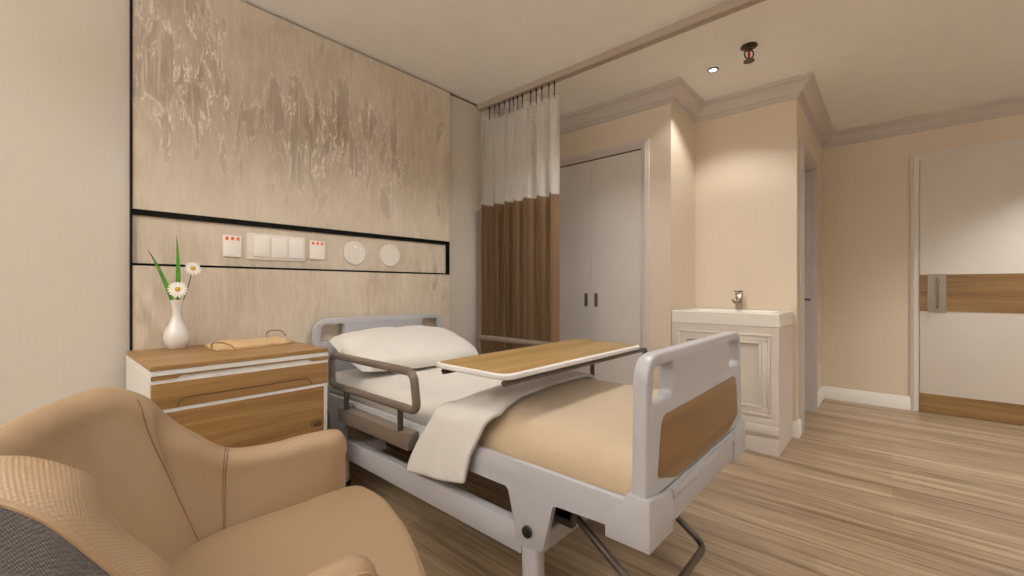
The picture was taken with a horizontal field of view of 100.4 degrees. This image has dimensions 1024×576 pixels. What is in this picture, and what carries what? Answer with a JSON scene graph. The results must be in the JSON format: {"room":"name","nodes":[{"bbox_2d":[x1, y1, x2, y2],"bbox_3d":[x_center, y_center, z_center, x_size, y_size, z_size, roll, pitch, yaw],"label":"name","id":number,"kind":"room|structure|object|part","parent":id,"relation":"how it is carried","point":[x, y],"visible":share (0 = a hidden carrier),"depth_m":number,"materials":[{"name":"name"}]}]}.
{"room":"hospital room","nodes":[
{"label":"hospital room","id":0,"kind":"room"},
{"bbox_2d":[0,0,533,450],"bbox_3d":[-1.585,-0.200,1.987,0.100,2.500,5.260,0,0,42],"label":"wall","id":1,"kind":"structure","parent":0,"point":[64,64],"depth_m":1.72,"materials":[{"name":"beige paint"}]},
{"bbox_2d":[129,0,449,449],"bbox_3d":[-1.050,-0.203,2.489,0.024,2.467,1.768,0,0,42],"label":"wall panel","id":2,"kind":"object","parent":1,"relation":"attached to","point":[244,118],"visible":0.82,"depth_m":2.23,"materials":[{"name":"paint"}]},
{"bbox_2d":[223,235,241,256],"bbox_3d":[-1.385,-0.207,2.114,0.010,0.105,0.080,0,0,42],"label":"socket plate","id":3,"kind":"object","parent":2,"relation":"attached to","point":[232,245],"visible":1,"depth_m":2.11,"materials":[{"name":"white plastic"}]},
{"bbox_2d":[247,233,304,261],"bbox_3d":[-1.247,-0.213,2.268,0.011,0.134,0.290,0,0,42],"label":"switch panel","id":4,"kind":"object","parent":2,"relation":"attached to","point":[259,246],"visible":1,"depth_m":2.26,"materials":[{"name":"white plastic"}]},
{"bbox_2d":[310,240,324,259],"bbox_3d":[-1.107,-0.215,2.426,0.010,0.106,0.084,0,0,42],"label":"socket plate","id":5,"kind":"object","parent":2,"relation":"attached to","point":[317,248],"visible":1,"depth_m":2.42,"materials":[{"name":"white plastic"}]},
{"bbox_2d":[343,241,365,264],"bbox_3d":[-0.956,-0.212,2.596,0.010,0.148,0.148,0,0,42],"label":"outlet","id":6,"kind":"object","parent":2,"relation":"attached to","point":[354,253],"visible":1,"depth_m":2.59,"materials":[{"name":"white plastic"}]},
{"bbox_2d":[380,244,399,266],"bbox_3d":[-0.793,-0.212,2.780,0.008,0.148,0.148,0,0,42],"label":"outlet","id":7,"kind":"object","parent":2,"relation":"attached to","point":[389,253],"visible":1,"depth_m":2.77,"materials":[{"name":"white plastic"}]},
{"bbox_2d":[240,0,476,105],"bbox_3d":[-1.755,-1.444,1.717,0.006,0.011,4.430,0,0,42],"label":"trim","id":8,"kind":"structure","parent":1,"relation":"attached to","point":[240,0],"depth_m":2.94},
{"bbox_2d":[534,103,675,389],"bbox_3d":[0.670,-0.200,3.568,1.365,2.500,0.100,0,0,42],"label":"wall","id":9,"kind":"structure","parent":0,"point":[658,124],"depth_m":3.15,"materials":[{"name":"beige paint"}]},
{"bbox_2d":[543,138,649,384],"bbox_3d":[0.647,-0.033,3.502,0.992,2.166,0.026,0,0,42],"label":"wardrobe","id":10,"kind":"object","parent":9,"relation":"in","point":[604,193],"depth_m":3.41,"materials":[{"name":"wood"}]},
{"bbox_3d":[0.684,0.097,3.473,0.034,0.110,0.003,0,0,42],"label":"flush pull","id":11,"kind":"part","parent":10,"relation":"part of","materials":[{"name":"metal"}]},
{"bbox_2d":[241,0,1023,130],"bbox_3d":[1.141,-1.500,0.946,5.555,0.100,7.330,0,0,42],"label":"ceiling","id":12,"kind":"structure","parent":0,"point":[870,61],"depth_m":2.55,"materials":[{"name":"paint"}]},
{"bbox_2d":[477,0,765,111],"bbox_3d":[1.734,-1.428,1.615,5.338,0.044,0.050,0,0,42],"label":"track","id":13,"kind":"object","parent":12,"relation":"attached to","point":[729,7],"visible":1,"depth_m":2.52,"materials":[{"name":"metal"}]},
{"bbox_2d":[481,81,559,353],"bbox_3d":[0.037,-0.223,3.129,0.732,2.365,0.182,0,0,42],"label":"curtain","id":14,"kind":"object","parent":13,"relation":"hanging from","point":[520,240],"visible":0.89,"depth_m":3.07,"materials":[{"name":"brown fabric"}]},
{"bbox_3d":[0.037,0.160,3.129,0.732,1.600,0.182,0,0,42],"label":"brown panel","id":15,"kind":"part","parent":14,"relation":"part of","materials":[{"name":"brown fabric"}]},
{"bbox_2d":[707,67,718,72],"bbox_3d":[1.333,-1.446,2.830,0.070,0.007,0.070,0,0,42],"label":"recessed light","id":16,"kind":"object","parent":12,"relation":"in","point":[712,69],"visible":1,"depth_m":2.82,"materials":[{"name":"white metal"}]},
{"bbox_2d":[740,42,757,63],"bbox_3d":[1.420,-1.403,2.557,0.094,0.091,0.094,0,0,42],"label":"sprinkler","id":17,"kind":"object","parent":12,"relation":"attached to","point":[748,47],"visible":1,"depth_m":2.55,"materials":[{"name":"brown metal"}]},
{"bbox_2d":[676,108,694,309],"bbox_3d":[1.345,-0.200,3.375,0.100,2.500,0.510,0,0,42],"label":"wall","id":18,"kind":"structure","parent":0,"point":[685,127],"depth_m":3.29,"materials":[{"name":"beige paint"}]},
{"bbox_2d":[349,398,1023,575],"bbox_3d":[1.141,1.100,0.946,5.555,0.100,7.330,0,0,42],"label":"floor","id":19,"kind":"structure","parent":0,"point":[865,489],"depth_m":1.98,"materials":[{"name":"brown wood"}]},
{"bbox_2d":[0,387,425,575],"bbox_3d":[-0.584,0.636,0.880,0.749,0.833,0.732,0,0,-29],"label":"armchair","id":20,"kind":"object","parent":19,"relation":"on","point":[101,481],"visible":1,"depth_m":0.93,"materials":[{"name":"beige fabric"}]},
{"bbox_2d":[169,486,423,575],"bbox_3d":[-0.441,0.663,0.915,0.618,0.175,0.564,0,0,42],"label":"seat cushion","id":21,"kind":"object","parent":20,"relation":"on","point":[298,531],"depth_m":0.99,"materials":[{"name":"beige leather"}]},
{"bbox_2d":[126,341,327,447],"bbox_3d":[-1.225,0.648,1.850,0.558,0.763,0.610,0,0,42],"label":"base cabinet","id":22,"kind":"object","parent":19,"relation":"on","point":[248,397],"visible":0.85,"depth_m":1.66,"materials":[{"name":"brown wood"}]},
{"bbox_2d":[163,300,190,348],"bbox_3d":[-1.481,0.159,1.885,0.097,0.214,0.097,0,0,42],"label":"vase","id":23,"kind":"object","parent":22,"relation":"on","point":[176,335],"visible":1,"depth_m":1.86,"materials":[{"name":"white ceramic"}]},
{"bbox_2d":[148,250,173,299],"bbox_3d":[-1.510,-0.030,1.843,0.004,0.265,0.103,0,0,32],"label":"leaf","id":24,"kind":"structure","parent":23,"relation":"in","point":[162,276],"depth_m":1.85,"materials":[{"name":"green plant"}]},
{"bbox_2d":[167,282,187,299],"bbox_3d":[-1.457,0.037,1.854,0.055,0.130,0.057,0,0,13],"label":"daisy","id":25,"kind":"object","parent":23,"relation":"in","point":[175,288],"visible":1,"depth_m":1.85,"materials":[{"name":"white plant"}]},
{"bbox_2d":[176,235,180,299],"bbox_3d":[-1.476,-0.067,1.888,0.016,0.337,0.018,0,0,42],"label":"leaf","id":26,"kind":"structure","parent":23,"relation":"in","point":[178,272],"depth_m":1.89,"materials":[{"name":"green plant"}]},
{"bbox_2d":[183,262,200,301],"bbox_3d":[-1.440,-0.008,1.910,0.084,0.221,0.028,0,0,-39],"label":"daisy","id":27,"kind":"object","parent":23,"relation":"in","point":[190,267],"visible":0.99,"depth_m":1.91,"materials":[{"name":"white plant"}]},
{"bbox_3d":[-1.458,0.007,1.907,0.053,0.189,0.006,0,0,-30],"label":"stem","id":28,"kind":"part","parent":27,"relation":"part of","materials":[{"name":"green plant"}]},
{"bbox_3d":[-1.025,0.373,1.672,0.018,0.090,0.604,0,0,42],"label":"drawer","id":29,"kind":"part","parent":22,"relation":"part of","materials":[{"name":"brown wood"}]},
{"bbox_3d":[-1.020,0.309,1.668,0.006,0.012,0.604,0,0,42],"label":"drawer rail","id":30,"kind":"part","parent":22,"relation":"part of","materials":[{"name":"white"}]},
{"bbox_3d":[-1.030,0.711,1.665,0.018,0.558,0.587,0,0,42],"label":"cupboard door","id":31,"kind":"part","parent":22,"relation":"part of","materials":[{"name":"brown wood"}]},
{"bbox_2d":[205,329,292,350],"bbox_3d":[-1.205,0.241,2.004,0.258,0.052,0.407,0,0,29],"label":"paper bag","id":32,"kind":"object","parent":22,"relation":"on","point":[231,344],"visible":1,"depth_m":1.91,"materials":[{"name":"beige paper"}]},
{"bbox_3d":[-1.234,0.247,1.814,0.135,0.038,0.024,0,0,14],"label":"cord handle","id":33,"kind":"part","parent":32,"relation":"part of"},
{"bbox_3d":[-1.221,0.233,2.185,0.055,0.037,0.107,0,0,30],"label":"cord handle","id":34,"kind":"part","parent":32,"relation":"part of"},
{"bbox_2d":[312,313,744,575],"bbox_3d":[-0.087,0.612,2.053,1.967,0.876,1.033,0,0,42],"label":"hospital bed","id":35,"kind":"object","parent":19,"relation":"on","point":[684,435],"visible":0.62,"depth_m":1.37,"materials":[{"name":"white plastic"}]},
{"bbox_3d":[-0.774,0.524,1.995,0.024,0.096,0.024,0,0,42],"label":"rail post","id":36,"kind":"part","parent":35,"relation":"part of","materials":[{"name":"metal"}]},
{"bbox_3d":[-0.862,0.867,2.175,0.068,0.234,0.049,0,0,42],"label":"leg","id":37,"kind":"part","parent":35,"relation":"part of","materials":[{"name":"white plastic"}]},
{"bbox_3d":[-0.624,0.399,1.861,0.725,0.178,0.033,0,0,42],"label":"rail","id":38,"kind":"part","parent":35,"relation":"part of","materials":[{"name":"beige plastic"}]},
{"bbox_3d":[-0.799,0.362,2.687,0.037,0.376,0.912,0,0,42],"label":"headboard","id":39,"kind":"part","parent":35,"relation":"part of","materials":[{"name":"white plastic"}]},
{"bbox_3d":[-0.599,0.600,1.860,0.568,0.064,0.056,0,0,42],"label":"rail mount","id":40,"kind":"part","parent":35,"relation":"part of","materials":[{"name":"beige plastic"}]},
{"bbox_3d":[-0.446,0.524,1.702,0.024,0.096,0.024,0,0,42],"label":"rail post","id":41,"kind":"part","parent":35,"relation":"part of","materials":[{"name":"metal"}]},
{"bbox_2d":[327,366,503,425],"bbox_3d":[-0.091,0.529,2.057,1.818,0.144,0.820,0,0,42],"label":"mattress","id":42,"kind":"object","parent":35,"relation":"on","point":[436,388],"visible":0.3,"depth_m":2.04,"materials":[{"name":"white fabric"}]},
{"bbox_2d":[329,325,478,371],"bbox_3d":[-0.606,0.340,2.535,0.422,0.214,0.838,0,0,42],"label":"pillow","id":43,"kind":"object","parent":42,"relation":"on","point":[416,346],"visible":0.91,"depth_m":2.37,"materials":[{"name":"fabric"}]},
{"bbox_2d":[406,370,596,483],"bbox_3d":[0.053,0.570,1.888,0.428,0.300,0.942,0,0,42],"label":"sheet","id":44,"kind":"object","parent":42,"relation":"on","point":[445,447],"visible":0.85,"depth_m":1.56,"materials":[{"name":"white fabric"}]},
{"bbox_2d":[477,378,658,495],"bbox_3d":[0.334,0.506,1.677,0.708,0.135,0.849,0,0,42],"label":"bedspread","id":45,"kind":"object","parent":42,"relation":"on","point":[581,429],"visible":0.59,"depth_m":1.39,"materials":[{"name":"beige fabric"}]},
{"bbox_3d":[-0.383,0.680,1.720,1.850,0.264,0.019,0,0,42],"label":"panel","id":46,"kind":"part","parent":35,"relation":"part of","materials":[{"name":"white plastic"}]},
{"bbox_3d":[0.041,0.399,2.608,0.725,0.178,0.033,0,0,42],"label":"rail","id":47,"kind":"part","parent":35,"relation":"part of","materials":[{"name":"beige plastic"}]},
{"bbox_3d":[0.067,0.867,1.347,0.068,0.234,0.049,0,0,42],"label":"leg","id":48,"kind":"part","parent":35,"relation":"part of","materials":[{"name":"white plastic"}]},
{"bbox_3d":[0.623,0.362,1.421,0.040,0.376,0.912,0,0,42],"label":"footboard","id":49,"kind":"part","parent":35,"relation":"part of","materials":[{"name":"white plastic"}]},
{"bbox_3d":[0.639,0.439,1.406,0.005,0.194,0.764,0,0,42],"label":"oak panel","id":50,"kind":"part","parent":35,"relation":"part of","materials":[{"name":"brown wood"}]},
{"bbox_2d":[436,339,646,386],"bbox_3d":[0.198,0.663,1.878,0.378,0.773,1.078,0,0,42],"label":"table","id":51,"kind":"object","parent":19,"relation":"on","point":[520,365],"visible":0.68,"depth_m":1.66,"materials":[{"name":"brown wood"}]},
{"bbox_2d":[672,308,793,456],"bbox_3d":[1.562,0.605,3.035,0.668,0.890,0.520,0,0,42],"label":"vanity cabinet","id":52,"kind":"object","parent":19,"relation":"on","point":[766,336],"visible":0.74,"depth_m":2.74,"materials":[{"name":"wood"}]},
{"bbox_3d":[1.395,0.550,2.849,0.574,0.514,0.020,0,0,42],"label":"door","id":53,"kind":"part","parent":52,"relation":"part of","materials":[{"name":"paint"}]},
{"bbox_2d":[672,308,793,327],"bbox_3d":[1.568,0.202,3.041,0.668,0.084,0.504,0,0,42],"label":"basin","id":54,"kind":"object","parent":52,"relation":"in","point":[700,317],"depth_m":2.87,"materials":[{"name":"ceramic"}]},
{"bbox_2d":[732,290,742,309],"bbox_3d":[1.643,0.089,3.116,0.048,0.141,0.159,0,0,42],"label":"faucet","id":55,"kind":"object","parent":52,"relation":"on","point":[738,300],"visible":1,"depth_m":3.13,"materials":[{"name":"silver metal"}]},
{"bbox_2d":[695,99,798,420],"bbox_3d":[1.777,-0.200,3.265,0.690,2.500,0.100,0,0,42],"label":"wall","id":56,"kind":"structure","parent":0,"point":[747,162],"depth_m":3.20,"materials":[{"name":"beige paint"}]},
{"bbox_2d":[799,104,821,390],"bbox_3d":[2.516,-0.200,3.652,0.100,2.500,1.460,0,0,42],"label":"wall","id":57,"kind":"structure","parent":0,"point":[806,133],"depth_m":3.89,"materials":[{"name":"beige paint"}]},
{"bbox_2d":[792,418,801,437],"bbox_3d":[2.023,0.994,3.033,0.047,0.112,0.115,0,0,42],"label":"baseboard","id":58,"kind":"structure","parent":57,"relation":"attached to","point":[796,425],"depth_m":2.99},
{"bbox_2d":[799,138,817,433],"bbox_3d":[2.307,-0.015,3.396,0.125,2.130,0.800,0,0,42],"label":"door","id":59,"kind":"structure","parent":57,"relation":"in","point":[808,177],"depth_m":3.62,"materials":[{"name":"paint"}]},
{"bbox_2d":[822,114,1023,410],"bbox_3d":[4.312,-0.200,2.962,3.500,2.500,0.100,0,0,42],"label":"wall","id":60,"kind":"structure","parent":0,"point":[866,185],"depth_m":3.84,"materials":[{"name":"beige paint"}]},
{"bbox_2d":[482,71,1023,148],"bbox_3d":[2.822,-1.391,3.300,5.966,0.118,1.600,0,0,15],"label":"trim","id":61,"kind":"structure","parent":60,"relation":"attached to","point":[804,88],"depth_m":3.35,"materials":[{"name":"paint"}]},
{"bbox_2d":[818,386,909,409],"bbox_3d":[3.010,0.994,3.667,0.618,0.112,0.578,0,0,42],"label":"baseboard","id":62,"kind":"structure","parent":60,"relation":"attached to","point":[864,397],"depth_m":3.86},
{"bbox_2d":[910,138,1023,425],"bbox_3d":[3.891,-0.047,3.214,1.302,2.194,0.083,0,0,42],"label":"door","id":63,"kind":"structure","parent":60,"relation":"in","point":[972,197],"depth_m":3.43,"materials":[{"name":"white wood"}]},
{"bbox_3d":[3.534,0.044,3.550,0.112,0.320,0.004,0,0,42],"label":"pull plate","id":64,"kind":"part","parent":63,"relation":"part of","materials":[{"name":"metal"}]},
{"bbox_3d":[3.903,0.966,3.227,1.184,0.156,0.004,0,0,42],"label":"kick plate","id":65,"kind":"part","parent":63,"relation":"part of","materials":[{"name":"brown wood"}]}
]}

